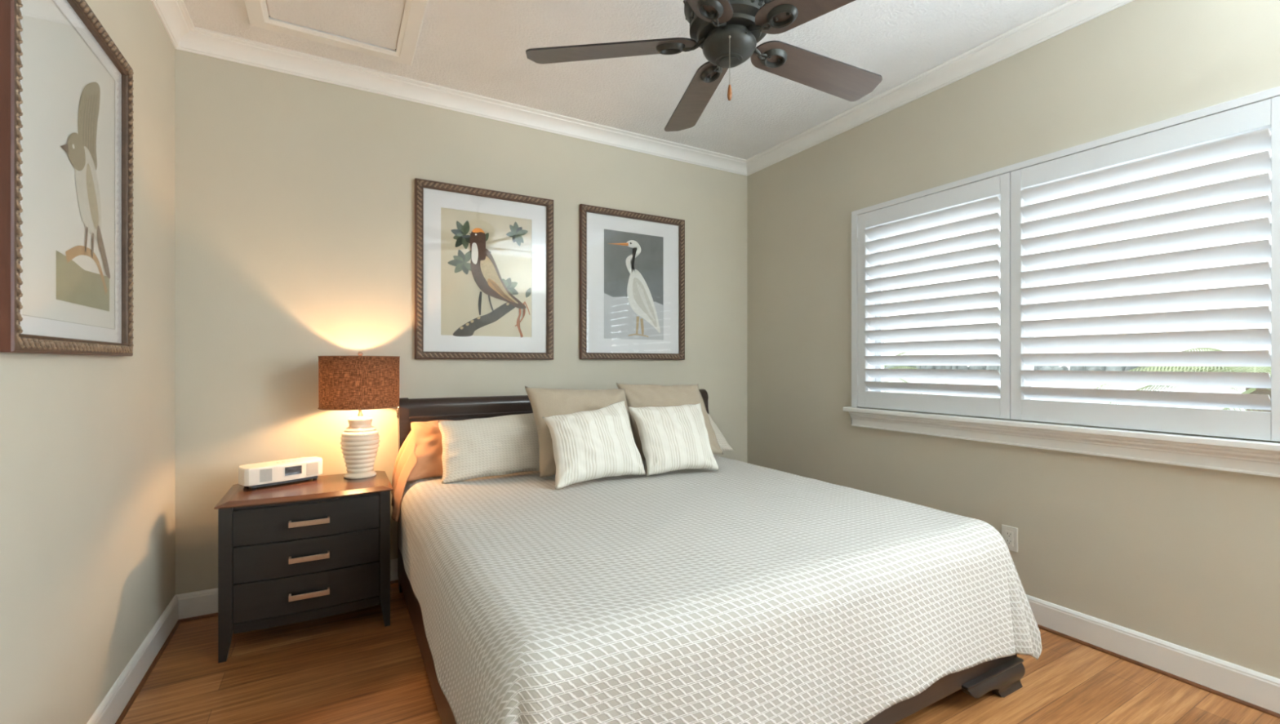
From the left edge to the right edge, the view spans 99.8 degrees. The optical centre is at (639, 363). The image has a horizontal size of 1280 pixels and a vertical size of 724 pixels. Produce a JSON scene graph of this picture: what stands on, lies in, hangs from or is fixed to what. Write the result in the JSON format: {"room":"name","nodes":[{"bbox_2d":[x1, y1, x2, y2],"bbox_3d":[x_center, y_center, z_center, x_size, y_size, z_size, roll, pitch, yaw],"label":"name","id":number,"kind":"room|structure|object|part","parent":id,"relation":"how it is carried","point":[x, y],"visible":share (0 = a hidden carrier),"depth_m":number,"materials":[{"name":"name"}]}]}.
{"room":"bedroom","nodes":[
{"label":"bedroom","id":0,"kind":"room"},
{"bbox_2d":[0,0,175,723],"bbox_3d":[-1.134,-0.172,0.531,0.160,2.745,4.443,0,0,-30],"label":"wall","id":1,"kind":"structure","parent":0,"point":[87,442],"depth_m":1.69,"materials":[{"name":"beige paint"}]},
{"bbox_2d":[0,0,133,356],"bbox_3d":[-1.586,-0.527,1.528,0.034,1.005,0.810,0,0,-30],"label":"framed print","id":2,"kind":"object","parent":1,"relation":"attached to","point":[66,87],"visible":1,"depth_m":1.45,"materials":[{"name":"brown paper"}]},
{"bbox_2d":[86,595,178,723],"bbox_3d":[-1.058,1.138,0.575,0.014,0.124,4.443,0,0,-30],"label":"baseboard","id":3,"kind":"structure","parent":1,"relation":"attached to","point":[108,711],"depth_m":1.97,"materials":[{"name":"white paint"}]},
{"bbox_2d":[175,48,746,595],"bbox_3d":[-0.701,-0.172,3.423,3.765,2.745,0.160,0,0,-30],"label":"wall","id":4,"kind":"structure","parent":0,"point":[295,195],"depth_m":2.83,"materials":[{"name":"beige paint"}]},
{"bbox_2d":[176,558,398,619],"bbox_3d":[-0.658,1.138,3.347,3.445,0.124,0.014,0,0,-30],"label":"baseboard","id":5,"kind":"structure","parent":4,"relation":"attached to","point":[202,602],"depth_m":2.54,"materials":[{"name":"white paint"}]},
{"bbox_2d":[414,177,553,359],"bbox_3d":[-0.899,-0.526,3.197,0.810,1.005,0.034,0,0,-30],"label":"framed print","id":6,"kind":"object","parent":4,"relation":"attached to","point":[484,258],"visible":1,"depth_m":3.18,"materials":[{"name":"brown paper"}]},
{"bbox_2d":[579,204,684,359],"bbox_3d":[-0.034,-0.529,3.688,0.810,1.005,0.034,0,0,-30],"label":"framed print","id":7,"kind":"object","parent":4,"relation":"attached to","point":[632,264],"visible":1,"depth_m":3.68,"materials":[{"name":"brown paper"}]},
{"bbox_2d":[182,0,1068,159],"bbox_3d":[0.434,-1.595,1.421,3.765,0.100,4.763,0,0,-30],"label":"ceiling","id":8,"kind":"structure","parent":0,"point":[478,47],"depth_m":2.69,"materials":[{"name":"white paint"}]},
{"bbox_2d":[243,0,428,65],"bbox_3d":[-1.237,-1.545,2.192,0.680,0.040,0.935,0,0,-30],"label":"attic hatch","id":9,"kind":"object","parent":8,"relation":"attached to","point":[367,27],"visible":0.96,"depth_m":2.43,"materials":[{"name":"white paint"}]},
{"bbox_3d":[-1.236,-1.552,2.189,0.508,0.026,0.764,0,0,-30],"label":"panel","id":10,"kind":"part","parent":9,"relation":"part of","materials":[{"name":"white paint"}]},
{"bbox_2d":[525,0,882,131],"bbox_3d":[0.345,-1.190,1.822,1.299,0.709,1.341,0,0,-30],"label":"ceiling fan","id":11,"kind":"object","parent":8,"relation":"hanging from","point":[727,33],"visible":1,"depth_m":1.82,"materials":[{"name":"brown metal"}]},
{"bbox_3d":[-0.104,-1.077,1.850,0.594,0.039,0.144,0,0,9],"label":"blade","id":12,"kind":"part","parent":11,"relation":"part of","materials":[{"name":"brown wood"}]},
{"bbox_3d":[0.221,-1.077,2.198,0.144,0.039,0.594,0,0,-9],"label":"blade","id":13,"kind":"part","parent":11,"relation":"part of","materials":[{"name":"brown wood"}]},
{"bbox_3d":[0.116,-1.077,1.438,0.144,0.039,0.594,0,0,25],"label":"blade","id":14,"kind":"part","parent":11,"relation":"part of","materials":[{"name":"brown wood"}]},
{"bbox_3d":[0.287,-0.969,1.727,0.008,0.162,0.028,0,0,8],"label":"pull chain","id":15,"kind":"part","parent":11,"relation":"part of","materials":[{"name":"metal"}]},
{"bbox_3d":[0.586,-1.077,1.515,0.594,0.039,0.144,0,0,43],"label":"blade","id":16,"kind":"part","parent":11,"relation":"part of","materials":[{"name":"brown wood"}]},
{"bbox_3d":[0.658,-1.077,1.986,0.594,0.039,0.146,0,0,-30],"label":"blade","id":17,"kind":"part","parent":11,"relation":"part of","materials":[{"name":"brown wood"}]},
{"bbox_2d":[120,582,1279,723],"bbox_3d":[0.434,1.250,1.421,3.765,0.100,4.763,0,0,-30],"label":"floor","id":18,"kind":"structure","parent":0,"point":[348,668],"depth_m":2.01,"materials":[{"name":"brown wood"}]},
{"bbox_2d":[213,471,393,662],"bbox_3d":[-1.518,0.881,2.491,0.651,0.637,0.508,0,0,-30],"label":"nightstand","id":19,"kind":"object","parent":18,"relation":"on","point":[304,550],"visible":0.99,"depth_m":2.29,"materials":[{"name":"black wood"}]},
{"bbox_3d":[-1.679,0.891,2.187,0.046,0.617,0.046,0,0,-30],"label":"leg","id":20,"kind":"part","parent":19,"relation":"part of","materials":[{"name":"black wood"}]},
{"bbox_2d":[238,456,322,489],"bbox_3d":[-1.682,0.513,2.534,0.150,0.099,0.337,0,0,37],"label":"clock radio","id":21,"kind":"object","parent":19,"relation":"on","point":[253,476],"visible":1,"depth_m":2.47,"materials":[{"name":"white plastic"}]},
{"bbox_2d":[259,468,271,482],"bbox_3d":[-1.692,0.503,2.409,0.005,0.056,0.080,0,0,43],"label":"speaker grille","id":22,"kind":"object","parent":21,"relation":"attached to","point":[265,474],"depth_m":2.42,"materials":[{"name":"grey fabric"}]},
{"bbox_2d":[306,462,318,475],"bbox_3d":[-1.566,0.503,2.575,0.005,0.056,0.053,0,0,32],"label":"speaker grille","id":23,"kind":"object","parent":21,"relation":"attached to","point":[312,467],"depth_m":2.57,"materials":[{"name":"grey fabric"}]},
{"bbox_3d":[-1.418,0.976,2.319,0.533,0.154,0.051,0,0,-30],"label":"drawer","id":24,"kind":"part","parent":19,"relation":"part of","materials":[{"name":"black wood"}]},
{"bbox_3d":[-1.418,0.820,2.319,0.533,0.145,0.051,0,0,-30],"label":"drawer","id":25,"kind":"part","parent":19,"relation":"part of","materials":[{"name":"black wood"}]},
{"bbox_3d":[-1.418,0.669,2.319,0.533,0.143,0.051,0,0,-30],"label":"drawer","id":26,"kind":"part","parent":19,"relation":"part of","materials":[{"name":"black wood"}]},
{"bbox_3d":[-1.401,0.979,2.284,0.148,0.023,0.032,0,0,-30],"label":"handle","id":27,"kind":"part","parent":19,"relation":"part of","materials":[{"name":"silver metal"}]},
{"bbox_3d":[-1.401,0.823,2.284,0.148,0.023,0.032,0,0,-30],"label":"handle","id":28,"kind":"part","parent":19,"relation":"part of","materials":[{"name":"silver metal"}]},
{"bbox_3d":[-1.401,0.672,2.284,0.148,0.023,0.032,0,0,-30],"label":"handle","id":29,"kind":"part","parent":19,"relation":"part of","materials":[{"name":"silver metal"}]},
{"bbox_2d":[317,351,399,479],"bbox_3d":[-1.397,0.253,2.691,0.364,0.621,0.364,0,0,35],"label":"table lamp","id":30,"kind":"object","parent":19,"relation":"on","point":[345,383],"visible":1,"depth_m":2.58,"materials":[{"name":"beige ceramic"}]},
{"bbox_3d":[-1.397,0.091,2.691,0.360,0.251,0.360,0,0,-30],"label":"lamp shade","id":31,"kind":"part","parent":30,"relation":"part of","materials":[{"name":"brown fabric"}]},
{"bbox_3d":[-1.397,0.214,2.691,0.026,0.106,0.026,0,0,-30],"label":"stem","id":32,"kind":"part","parent":30,"relation":"part of","materials":[{"name":"silver metal"}]},
{"bbox_3d":[-1.172,0.891,2.475,0.042,0.617,0.046,0,0,-30],"label":"leg","id":33,"kind":"part","parent":19,"relation":"part of","materials":[{"name":"black wood"}]},
{"bbox_2d":[396,389,1025,723],"bbox_3d":[0.087,0.693,2.486,2.029,1.015,2.176,0,0,-30],"label":"sleigh bed","id":34,"kind":"object","parent":18,"relation":"on","point":[1002,676],"visible":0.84,"depth_m":1.99,"materials":[{"name":"brown wood"}]},
{"bbox_3d":[-1.271,0.693,2.889,0.052,1.015,0.136,0,0,-30],"label":"headboard post","id":35,"kind":"part","parent":34,"relation":"part of","materials":[{"name":"brown wood"}]},
{"bbox_3d":[-0.762,0.958,1.962,0.034,0.315,1.994,0,0,-30],"label":"rail","id":36,"kind":"part","parent":34,"relation":"part of","materials":[{"name":"brown wood"}]},
{"bbox_3d":[-0.413,0.646,3.371,1.917,0.908,0.117,0,0,-30],"label":"headboard","id":37,"kind":"part","parent":34,"relation":"part of","materials":[{"name":"brown wood"}]},
{"bbox_3d":[0.443,0.693,3.860,0.054,1.015,0.136,0,0,-30],"label":"headboard post","id":38,"kind":"part","parent":34,"relation":"part of","materials":[{"name":"brown wood"}]},
{"bbox_2d":[398,454,1041,723],"bbox_3d":[0.107,0.836,2.341,2.070,0.506,2.014,0,0,-30],"label":"bedspread","id":39,"kind":"object","parent":34,"relation":"on","point":[740,593],"visible":0.87,"depth_m":1.58,"materials":[{"name":"white fabric"}]},
{"bbox_2d":[391,419,465,521],"bbox_3d":[-0.966,0.529,2.859,0.681,0.461,0.217,0,0,-37],"label":"bed pillow","id":40,"kind":"object","parent":39,"relation":"on","point":[420,455],"visible":0.45,"depth_m":2.74,"materials":[{"name":"beige fabric"}]},
{"bbox_2d":[437,413,539,483],"bbox_3d":[-0.706,0.427,2.838,0.667,0.318,0.190,0,0,-30],"label":"quilted pillow","id":41,"kind":"object","parent":39,"relation":"on","point":[504,445],"visible":0.75,"depth_m":2.74,"materials":[{"name":"white fabric"}]},
{"bbox_2d":[524,386,633,477],"bbox_3d":[-0.291,0.345,2.920,0.618,0.450,0.243,0,0,-30],"label":"square pillow","id":42,"kind":"object","parent":39,"relation":"on","point":[544,402],"visible":0.45,"depth_m":2.84,"materials":[{"name":"fabric"}]},
{"bbox_2d":[542,400,646,489],"bbox_3d":[-0.216,0.390,2.695,0.521,0.381,0.228,0,0,-30],"label":"striped cushion","id":43,"kind":"object","parent":39,"relation":"on","point":[588,445],"visible":1,"depth_m":2.62,"materials":[{"name":"beige fabric"}]},
{"bbox_2d":[616,382,723,461],"bbox_3d":[0.189,0.338,3.253,0.625,0.445,0.246,0,0,-30],"label":"square pillow","id":44,"kind":"object","parent":39,"relation":"on","point":[637,395],"visible":0.36,"depth_m":3.25,"materials":[{"name":"fabric"}]},
{"bbox_2d":[626,403,719,475],"bbox_3d":[0.202,0.404,2.923,0.474,0.348,0.274,0,0,-30],"label":"striped cushion","id":45,"kind":"object","parent":39,"relation":"on","point":[673,438],"visible":1,"depth_m":2.86,"materials":[{"name":"beige fabric"}]},
{"bbox_2d":[707,413,733,451],"bbox_3d":[0.264,0.426,3.487,0.704,0.299,0.217,0,0,-25],"label":"pillow","id":46,"kind":"object","parent":39,"relation":"on","point":[722,442],"visible":0.08,"depth_m":3.53,"materials":[{"name":"beige fabric"}]},
{"bbox_3d":[0.566,0.998,1.552,1.916,0.220,0.034,0,0,-30],"label":"footboard","id":47,"kind":"part","parent":34,"relation":"part of","materials":[{"name":"brown wood"}]},
{"bbox_2d":[746,0,1279,679],"bbox_3d":[2.002,-0.172,2.310,0.160,2.745,4.443,0,0,-30],"label":"wall","id":48,"kind":"structure","parent":0,"point":[1186,557],"depth_m":2.46,"materials":[{"name":"beige paint"}]},
{"bbox_2d":[150,0,1134,176],"bbox_3d":[0.434,-1.503,1.421,3.445,0.084,4.443,0,0,-30],"label":"crown molding","id":49,"kind":"structure","parent":48,"relation":"attached to","point":[174,15],"depth_m":2.89,"materials":[{"name":"white paint"}]},
{"bbox_2d":[115,579,1279,723],"bbox_3d":[0.438,1.194,1.414,3.416,0.012,4.428,0,0,-30],"label":"trim","id":50,"kind":"structure","parent":48,"relation":"attached to","point":[142,682],"depth_m":2.09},
{"bbox_2d":[1001,524,1017,552],"bbox_3d":[1.760,0.833,2.567,0.008,0.115,0.070,0,0,-30],"label":"wall outlet","id":51,"kind":"object","parent":48,"relation":"attached to","point":[1010,534],"visible":0.87,"depth_m":2.56,"materials":[{"name":"plastic"}]},
{"bbox_2d":[1005,530,1013,546],"bbox_3d":[1.759,0.833,2.566,0.004,0.068,0.033,0,0,-30],"label":"receptacle","id":52,"kind":"object","parent":51,"relation":"attached to","point":[1009,534],"depth_m":2.56,"materials":[{"name":"white plastic"}]},
{"bbox_2d":[843,86,1279,477],"bbox_3d":[1.820,-0.274,2.569,0.222,1.323,1.890,0,0,-30],"label":"window","id":53,"kind":"structure","parent":48,"relation":"in","point":[1262,458],"depth_m":2.32,"materials":[{"name":"white paint"}]},
{"bbox_2d":[855,172,1010,419],"bbox_3d":[1.548,-0.320,2.925,0.069,1.167,0.859,0,0,-30],"label":"window shutter","id":54,"kind":"object","parent":53,"relation":"attached to","point":[981,406],"visible":0.99,"depth_m":2.85,"materials":[{"name":"white paint"}]},
{"bbox_3d":[1.551,-0.858,2.915,0.026,0.090,0.753,0,0,-30],"label":"rail","id":55,"kind":"part","parent":54,"relation":"part of","materials":[{"name":"white paint"}]},
{"bbox_3d":[1.551,0.215,2.915,0.026,0.097,0.753,0,0,-30],"label":"rail","id":56,"kind":"part","parent":54,"relation":"part of","materials":[{"name":"white paint"}]},
{"bbox_3d":[1.750,0.283,2.529,0.062,0.027,1.890,0,0,-30],"label":"sill","id":57,"kind":"part","parent":53,"relation":"part of","materials":[{"name":"white paint"}]},
{"bbox_3d":[1.875,-0.320,2.606,0.030,1.110,1.685,0,0,-30],"label":"sash","id":58,"kind":"part","parent":53,"relation":"part of","materials":[{"name":"white paint"}]},
{"bbox_2d":[1010,95,1279,441],"bbox_3d":[1.977,-0.320,2.168,0.069,1.167,0.875,0,0,-30],"label":"window shutter","id":59,"kind":"object","parent":53,"relation":"attached to","point":[1247,424],"visible":1,"depth_m":2.10,"materials":[{"name":"white paint"}]},
{"bbox_3d":[1.971,-0.858,2.175,0.026,0.090,0.767,0,0,-30],"label":"rail","id":60,"kind":"part","parent":59,"relation":"part of","materials":[{"name":"white paint"}]},
{"bbox_3d":[1.971,0.215,2.175,0.026,0.097,0.767,0,0,-30],"label":"rail","id":61,"kind":"part","parent":59,"relation":"part of","materials":[{"name":"white paint"}]},
{"bbox_2d":[1026,594,1279,714],"bbox_3d":[1.926,1.138,2.267,0.014,0.124,4.443,0,0,-30],"label":"baseboard","id":62,"kind":"structure","parent":48,"relation":"attached to","point":[1259,689],"depth_m":2.08,"materials":[{"name":"white paint"}]},
{"label":"outside","id":63,"kind":"structure","parent":0,"visible":0},
{"bbox_3d":[-0.787,2.300,16.797,8.800,0.200,90.000,0,0,-30],"label":"ground","id":64,"kind":"structure","parent":63,"visible":0},
{"bbox_2d":[884,351,946,394],"bbox_3d":[4.866,0.989,10.837,2.539,2.477,2.778,0,0,-11],"label":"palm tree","id":65,"kind":"object","parent":64,"relation":"on","point":[903,353],"visible":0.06,"depth_m":10.37,"materials":[{"name":"green plant"}]},
{"bbox_2d":[1095,347,1271,412],"bbox_3d":[5.271,1.039,4.547,2.217,2.378,1.990,0,0,33],"label":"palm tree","id":66,"kind":"object","parent":64,"relation":"on","point":[1206,369],"visible":0.24,"depth_m":4.70,"materials":[{"name":"green plant"}]},
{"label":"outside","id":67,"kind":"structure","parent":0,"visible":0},
{"bbox_2d":[884,377,1246,410],"bbox_3d":[93.645,2.650,110.574,248.000,0.100,500.000,0,0,-30],"label":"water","id":68,"kind":"structure","parent":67,"point":[1076,385],"depth_m":58.50,"materials":[{"name":"white liquid"}]},
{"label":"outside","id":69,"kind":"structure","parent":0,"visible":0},
{"bbox_2d":[884,365,1262,371],"bbox_3d":[82.595,1.800,158.469,15.944,7.188,315.612,0,0,-30],"label":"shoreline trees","id":70,"kind":"object","parent":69,"point":[953,367],"visible":0.08,"depth_m":127.25,"materials":[{"name":"green plant"}]}
]}

